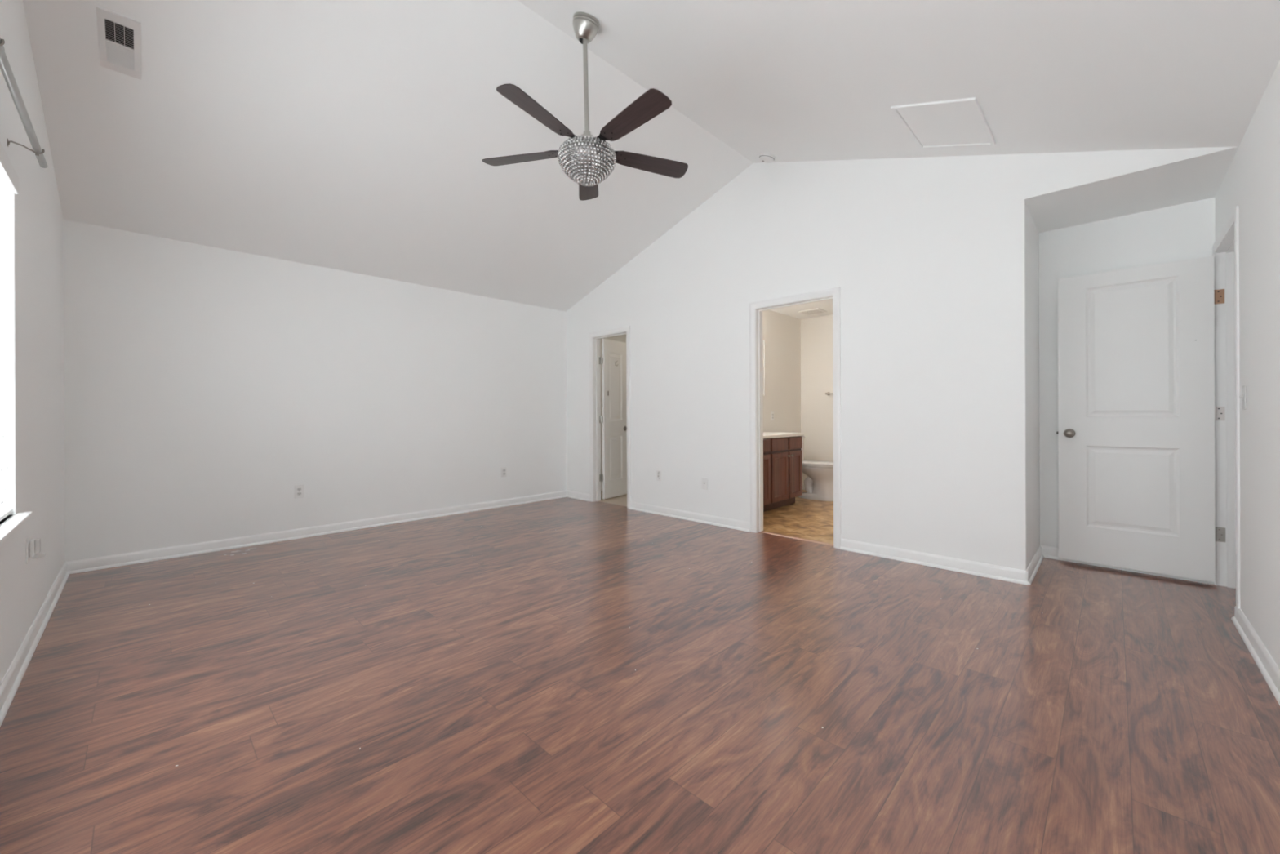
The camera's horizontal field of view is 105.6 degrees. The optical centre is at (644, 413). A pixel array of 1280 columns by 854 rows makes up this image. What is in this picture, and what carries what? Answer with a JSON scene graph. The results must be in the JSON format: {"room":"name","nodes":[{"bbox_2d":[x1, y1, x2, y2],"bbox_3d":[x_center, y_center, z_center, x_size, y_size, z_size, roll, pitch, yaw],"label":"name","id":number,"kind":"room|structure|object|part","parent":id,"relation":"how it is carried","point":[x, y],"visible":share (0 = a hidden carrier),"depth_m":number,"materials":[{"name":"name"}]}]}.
{"room":"empty bedroom","nodes":[
{"label":"empty bedroom","id":0,"kind":"room"},
{"bbox_2d":[0,0,64,684],"bbox_3d":[-2.001,-0.593,1.337,5.654,3.376,0.115,0,0,44],"label":"wall","id":1,"kind":"structure","parent":0,"point":[35,408],"depth_m":2.31,"materials":[{"name":"paint"}]},
{"bbox_2d":[0,142,18,520],"bbox_3d":[-1.991,-0.297,1.377,1.874,1.413,0.071,0,0,44],"label":"window blind","id":2,"kind":"object","parent":1,"relation":"attached to","point":[8,175],"visible":1,"depth_m":1.98,"materials":[{"name":"white plastic"}]},
{"bbox_3d":[-1.999,-0.979,1.372,1.868,0.047,0.056,0,0,44],"label":"head rail","id":3,"kind":"part","parent":2,"relation":"part of","materials":[{"name":"white plastic"}]},
{"bbox_3d":[-2.557,-0.275,1.914,0.002,1.356,0.054,0,0,44],"label":"ladder cord","id":4,"kind":"part","parent":2,"relation":"part of","materials":[{"name":"white fabric"}]},
{"bbox_3d":[-1.994,0.402,1.372,1.856,0.016,0.050,0,0,44],"label":"rail","id":5,"kind":"part","parent":2,"relation":"part of","materials":[{"name":"white plastic"}]},
{"bbox_2d":[0,511,32,550],"bbox_3d":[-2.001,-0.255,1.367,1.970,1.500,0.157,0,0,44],"label":"window sill","id":6,"kind":"structure","parent":1,"relation":"in","point":[11,527],"depth_m":1.88,"materials":[{"name":"white plastic"}]},
{"bbox_2d":[0,37,47,168],"bbox_3d":[-1.946,-1.084,1.427,1.960,0.040,0.095,0,0,44],"label":"curtain rod","id":7,"kind":"object","parent":1,"relation":"attached to","point":[5,68],"visible":1,"depth_m":1.71,"materials":[{"name":"silver metal"}]},
{"bbox_2d":[26,536,30,564],"bbox_3d":[-2.858,0.632,2.257,0.070,0.115,0.009,0,0,44],"label":"power outlet","id":8,"kind":"object","parent":1,"relation":"attached to","point":[28,540],"visible":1,"depth_m":2.24,"materials":[{"name":"white plastic"}]},
{"bbox_2d":[29,537,45,558],"bbox_3d":[-2.839,0.628,2.276,0.042,0.088,0.044,0,0,44],"label":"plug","id":9,"kind":"object","parent":8,"relation":"attached to","point":[34,544],"visible":1,"depth_m":2.26,"materials":[{"name":"white plastic"}]},
{"bbox_2d":[35,537,40,553],"bbox_3d":[-2.840,0.618,2.276,0.032,0.068,0.016,0,0,44],"label":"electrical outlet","id":10,"kind":"object","parent":9,"relation":"on","point":[37,541],"depth_m":2.27,"materials":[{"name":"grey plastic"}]},
{"bbox_2d":[0,561,69,726],"bbox_3d":[-1.946,1.053,1.387,5.654,0.083,0.024,0,0,44],"label":"baseboard","id":11,"kind":"structure","parent":1,"relation":"attached to","point":[11,682],"depth_m":2.19,"materials":[{"name":"white wood"}]},
{"bbox_2d":[63,219,626,561],"bbox_3d":[-1.986,-0.125,5.499,0.115,2.439,6.115,0,0,44],"label":"wall","id":12,"kind":"structure","parent":0,"point":[203,384],"depth_m":4.18,"materials":[{"name":"paint"}]},
{"bbox_2d":[294,484,303,497],"bbox_3d":[-3.054,0.688,4.303,0.009,0.115,0.070,0,0,44],"label":"power outlet","id":13,"kind":"object","parent":12,"relation":"attached to","point":[299,489],"visible":1,"depth_m":4.30,"materials":[{"name":"white plastic"}]},
{"bbox_2d":[65,489,567,573],"bbox_3d":[-2.494,1.055,4.869,0.024,0.083,4.268,0,0,44],"label":"baseboard","id":14,"kind":"structure","parent":12,"relation":"attached to","point":[134,557],"depth_m":4.19,"materials":[{"name":"white wood"}]},
{"bbox_2d":[501,466,506,476],"bbox_3d":[-1.655,0.688,5.749,0.009,0.115,0.070,0,0,44],"label":"power outlet","id":15,"kind":"object","parent":12,"relation":"attached to","point":[504,469],"visible":1,"depth_m":5.75,"materials":[{"name":"white plastic"}]},
{"bbox_2d":[0,489,1279,853],"bbox_3d":[0.909,1.113,3.429,7.149,0.060,7.160,0,0,44],"label":"floor","id":16,"kind":"structure","parent":0,"point":[492,696],"depth_m":1.83,"materials":[{"name":"brown wood"}]},
{"bbox_2d":[763,435,802,511],"bbox_3d":[1.206,0.675,5.475,0.562,0.815,1.485,0,0,44],"label":"vanity cabinet","id":17,"kind":"object","parent":16,"relation":"on","point":[782,456],"visible":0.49,"depth_m":5.50,"materials":[{"name":"brown wood"}]},
{"bbox_3d":[1.244,0.345,5.165,0.018,0.138,0.370,0,0,44],"label":"drawer","id":18,"kind":"part","parent":17,"relation":"part of","materials":[{"name":"brown wood"}]},
{"bbox_3d":[1.246,0.707,5.165,0.018,0.538,0.370,0,0,44],"label":"cabinet door","id":19,"kind":"part","parent":17,"relation":"part of","materials":[{"name":"brown wood"}]},
{"bbox_3d":[1.523,0.344,5.453,0.018,0.138,0.371,0,0,44],"label":"drawer","id":20,"kind":"part","parent":17,"relation":"part of","materials":[{"name":"brown wood"}]},
{"bbox_3d":[1.524,0.706,5.453,0.018,0.538,0.371,0,0,44],"label":"cabinet door","id":21,"kind":"part","parent":17,"relation":"part of","materials":[{"name":"brown wood"}]},
{"bbox_2d":[763,431,804,439],"bbox_3d":[1.198,0.250,5.479,0.545,0.035,1.515,0,0,44],"label":"countertop","id":22,"kind":"structure","parent":17,"relation":"on","point":[766,434],"depth_m":5.58,"materials":[{"name":"white stone"}]},
{"bbox_3d":[1.780,0.343,5.719,0.018,0.138,0.309,0,0,44],"label":"drawer","id":23,"kind":"part","parent":17,"relation":"part of","materials":[{"name":"brown wood"}]},
{"bbox_3d":[1.782,0.705,5.719,0.018,0.538,0.309,0,0,44],"label":"cabinet door","id":24,"kind":"part","parent":17,"relation":"part of","materials":[{"name":"brown wood"}]},
{"bbox_2d":[760,530,833,545],"bbox_3d":[1.326,1.079,4.230,0.706,0.005,0.040,0,0,44],"label":"threshold strip","id":25,"kind":"object","parent":16,"relation":"on","point":[807,540],"visible":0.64,"depth_m":4.21,"materials":[{"name":"brown wood"}]},
{"bbox_2d":[798,435,833,501],"bbox_3d":[2.141,0.690,6.264,0.785,0.778,0.470,0,0,44],"label":"toilet","id":26,"kind":"object","parent":16,"relation":"on","point":[819,482],"visible":0.48,"depth_m":6.06,"materials":[{"name":"ceramic"}]},
{"bbox_3d":[1.933,0.502,6.464,0.200,0.335,0.450,0,0,44],"label":"tank","id":27,"kind":"part","parent":26,"relation":"part of","materials":[{"name":"ceramic"}]},
{"bbox_3d":[2.229,0.648,6.179,0.540,0.020,0.384,0,0,44],"label":"seat","id":28,"kind":"part","parent":26,"relation":"part of","materials":[{"name":"ceramic"}]},
{"bbox_3d":[2.227,0.623,6.181,0.544,0.026,0.386,0,0,44],"label":"lid","id":29,"kind":"part","parent":26,"relation":"part of","materials":[{"name":"ceramic"}]},
{"bbox_2d":[22,0,1279,319],"bbox_3d":[0.444,-1.853,3.869,5.884,1.075,7.160,0,0,44],"label":"ceiling","id":30,"kind":"structure","parent":0,"point":[348,135],"depth_m":2.94,"materials":[{"name":"paint"}]},
{"bbox_2d":[95,5,141,79],"bbox_3d":[-2.648,-1.863,2.456,0.340,0.120,0.148,0,0,44],"label":"ceiling vent","id":31,"kind":"object","parent":30,"relation":"in","point":[119,37],"visible":1,"depth_m":2.45,"materials":[{"name":"metal"}]},
{"bbox_2d":[481,12,688,200],"bbox_3d":[-0.298,-1.759,2.689,1.176,0.937,1.206,0,0,44],"label":"ceiling fan","id":32,"kind":"object","parent":30,"relation":"hanging from","point":[588,160],"visible":1,"depth_m":2.63,"materials":[{"name":"brown wood"}]},
{"bbox_3d":[-0.709,-1.475,2.808,0.458,0.006,0.134,0,12,13],"label":"blade","id":33,"kind":"part","parent":32,"relation":"part of","materials":[{"name":"brown wood"}]},
{"bbox_3d":[-0.521,-1.476,2.378,0.134,0.006,0.458,14,7,30],"label":"blade","id":34,"kind":"part","parent":32,"relation":"part of","materials":[{"name":"brown wood"}]},
{"bbox_3d":[-0.319,-1.397,2.723,0.298,0.200,0.298,0,0,44],"label":"lamp shade","id":35,"kind":"part","parent":32,"relation":"part of","materials":[{"name":"metal"}]},
{"bbox_3d":[-0.358,-1.476,3.120,0.134,0.006,0.458,-12,1,-5],"label":"blade","id":36,"kind":"part","parent":32,"relation":"part of","materials":[{"name":"brown wood"}]},
{"bbox_3d":[-0.054,-1.478,2.424,0.134,0.006,0.458,16,-10,-40],"label":"blade","id":37,"kind":"part","parent":32,"relation":"part of","materials":[{"name":"brown wood"}]},
{"bbox_3d":[0.047,-1.478,2.882,0.458,0.006,0.134,0,-12,-23],"label":"blade","id":38,"kind":"part","parent":32,"relation":"part of","materials":[{"name":"brown wood"}]},
{"bbox_2d":[759,152,775,163],"bbox_3d":[1.060,-2.200,4.182,0.136,0.076,0.133,0,0,-20],"label":"smoke detector","id":39,"kind":"object","parent":30,"relation":"attached to","point":[764,157],"visible":1,"depth_m":4.15,"materials":[{"name":"white plastic"}]},
{"bbox_3d":[1.060,-2.211,4.182,0.136,0.012,0.136,0,18,-46],"label":"plate","id":40,"kind":"part","parent":39,"relation":"part of","materials":[{"name":"white plastic"}]},
{"bbox_2d":[798,308,826,315],"bbox_3d":[2.220,-1.344,6.403,0.280,0.014,0.260,0,0,44],"label":"ceiling vent","id":41,"kind":"object","parent":30,"relation":"in","point":[814,311],"visible":1,"depth_m":6.37,"materials":[{"name":"white plastic"}]},
{"bbox_2d":[890,97,995,148],"bbox_3d":[1.828,-1.749,2.957,0.424,0.150,0.616,0,0,44],"label":"attic hatch","id":42,"kind":"object","parent":30,"relation":"attached to","point":[962,122],"visible":1,"depth_m":2.93,"materials":[{"name":"paint"}]},
{"bbox_2d":[762,310,800,432],"bbox_3d":[1.357,-0.133,6.121,0.115,2.430,2.662,0,0,44],"label":"wall","id":43,"kind":"structure","parent":0,"point":[781,333],"depth_m":6.57,"materials":[{"name":"paint"}]},
{"bbox_2d":[762,340,764,395],"bbox_3d":[1.065,-0.582,5.732,0.010,0.706,1.366,0,0,44],"label":"wall mirror","id":44,"kind":"object","parent":43,"relation":"attached to","point":[763,341],"visible":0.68,"depth_m":6.21,"materials":[{"name":"clear glass"}]},
{"bbox_2d":[762,340,764,395],"bbox_3d":[1.063,-0.582,5.730,0.007,0.700,1.360,0,0,44],"label":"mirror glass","id":45,"kind":"object","parent":44,"relation":"attached to","point":[762,340],"depth_m":6.20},
{"bbox_2d":[770,411,773,420],"bbox_3d":[1.684,0.030,6.370,0.009,0.115,0.070,0,0,44],"label":"power outlet","id":46,"kind":"object","parent":43,"relation":"attached to","point":[771,412],"visible":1,"depth_m":6.36,"materials":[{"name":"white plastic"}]},
{"bbox_2d":[800,314,833,483],"bbox_3d":[3.175,-0.140,6.134,2.480,2.430,0.115,0,0,44],"label":"wall","id":47,"kind":"structure","parent":0,"point":[816,333],"depth_m":6.78,"materials":[{"name":"paint"}]},
{"bbox_2d":[566,146,1238,570],"bbox_3d":[1.047,-0.605,4.487,5.654,3.376,0.115,0,0,44],"label":"wall","id":48,"kind":"structure","parent":0,"point":[926,257],"depth_m":3.72,"materials":[{"name":"paint"}]},
{"bbox_2d":[589,325,631,508],"bbox_3d":[-0.378,0.041,5.856,0.722,2.096,0.133,0,0,44],"label":"door frame","id":49,"kind":"structure","parent":48,"relation":"attached to","point":[594,337],"depth_m":6.04,"materials":[{"name":"white wood"}]},
{"bbox_2d":[599,338,626,498],"bbox_3d":[-0.385,0.062,6.305,0.169,2.016,0.551,0,0,34],"label":"door","id":50,"kind":"structure","parent":48,"relation":"in","point":[613,360],"depth_m":6.27,"materials":[{"name":"paint"}]},
{"bbox_2d":[656,470,661,480],"bbox_3d":[0.158,0.668,5.259,0.070,0.115,0.019,0,0,44],"label":"cable plate","id":51,"kind":"object","parent":48,"relation":"attached to","point":[658,472],"visible":1,"depth_m":5.26,"materials":[{"name":"white plastic"}]},
{"bbox_2d":[702,477,707,489],"bbox_3d":[0.600,0.693,4.834,0.070,0.115,0.015,0,0,44],"label":"power outlet","id":52,"kind":"object","parent":48,"relation":"attached to","point":[704,480],"visible":1,"depth_m":4.83,"materials":[{"name":"white plastic"}]},
{"bbox_2d":[749,286,840,548],"bbox_3d":[1.313,0.033,4.221,0.830,2.098,0.133,0,0,44],"label":"door frame","id":53,"kind":"structure","parent":48,"relation":"attached to","point":[756,308],"depth_m":4.43,"materials":[{"name":"white wood"}]},
{"bbox_2d":[566,490,1214,585],"bbox_3d":[1.288,1.040,4.731,5.654,0.083,0.840,0,0,44],"label":"baseboard","id":54,"kind":"structure","parent":48,"relation":"attached to","point":[1002,573],"depth_m":3.56,"materials":[{"name":"white wood"}]},
{"bbox_2d":[1026,205,1039,564],"bbox_3d":[2.740,-0.143,3.498,0.115,2.439,0.816,0,0,44],"label":"wall","id":55,"kind":"structure","parent":0,"point":[1033,234],"depth_m":3.40,"materials":[{"name":"paint"}]},
{"bbox_2d":[1039,197,1215,547],"bbox_3d":[3.336,-0.145,3.409,0.866,2.439,0.115,0,0,44],"label":"wall","id":56,"kind":"structure","parent":0,"point":[1185,231],"depth_m":3.50,"materials":[{"name":"paint"}]},
{"bbox_2d":[1056,255,1225,582],"bbox_3d":[3.305,0.033,3.279,0.798,2.030,0.169,0,0,44],"label":"door","id":57,"kind":"structure","parent":56,"relation":"in","point":[1137,411],"depth_m":3.25,"materials":[{"name":"paint"}]},
{"bbox_3d":[3.035,0.139,3.469,0.064,0.064,0.067,0,0,44],"label":"knob","id":58,"kind":"part","parent":57,"relation":"part of","materials":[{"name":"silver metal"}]},
{"bbox_2d":[1214,59,1279,668],"bbox_3d":[1.882,-0.140,1.200,0.115,2.439,5.314,0,0,44],"label":"wall","id":59,"kind":"structure","parent":0,"point":[1251,181],"depth_m":2.14,"materials":[{"name":"paint"}]},
{"bbox_2d":[1212,205,1239,609],"bbox_3d":[3.362,0.005,2.738,0.129,2.139,0.806,0,0,44],"label":"door frame","id":60,"kind":"structure","parent":59,"relation":"attached to","point":[1225,250],"depth_m":3.00,"materials":[{"name":"white wood"}]},
{"bbox_2d":[1239,386,1246,408],"bbox_3d":[2.942,-0.079,2.391,0.018,0.115,0.070,0,0,44],"label":"light switch","id":61,"kind":"object","parent":59,"relation":"attached to","point":[1243,388],"visible":1,"depth_m":2.38,"materials":[{"name":"grey plastic"}]},
{"bbox_3d":[2.946,-0.079,2.387,0.006,0.115,0.070,0,0,44],"label":"plate","id":62,"kind":"part","parent":61,"relation":"part of","materials":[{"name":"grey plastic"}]},
{"bbox_2d":[1231,605,1279,705],"bbox_3d":[1.574,1.040,0.978,0.024,0.083,4.331,0,0,44],"label":"baseboard","id":63,"kind":"structure","parent":59,"relation":"attached to","point":[1267,665],"depth_m":2.10,"materials":[{"name":"white wood"}]}
]}

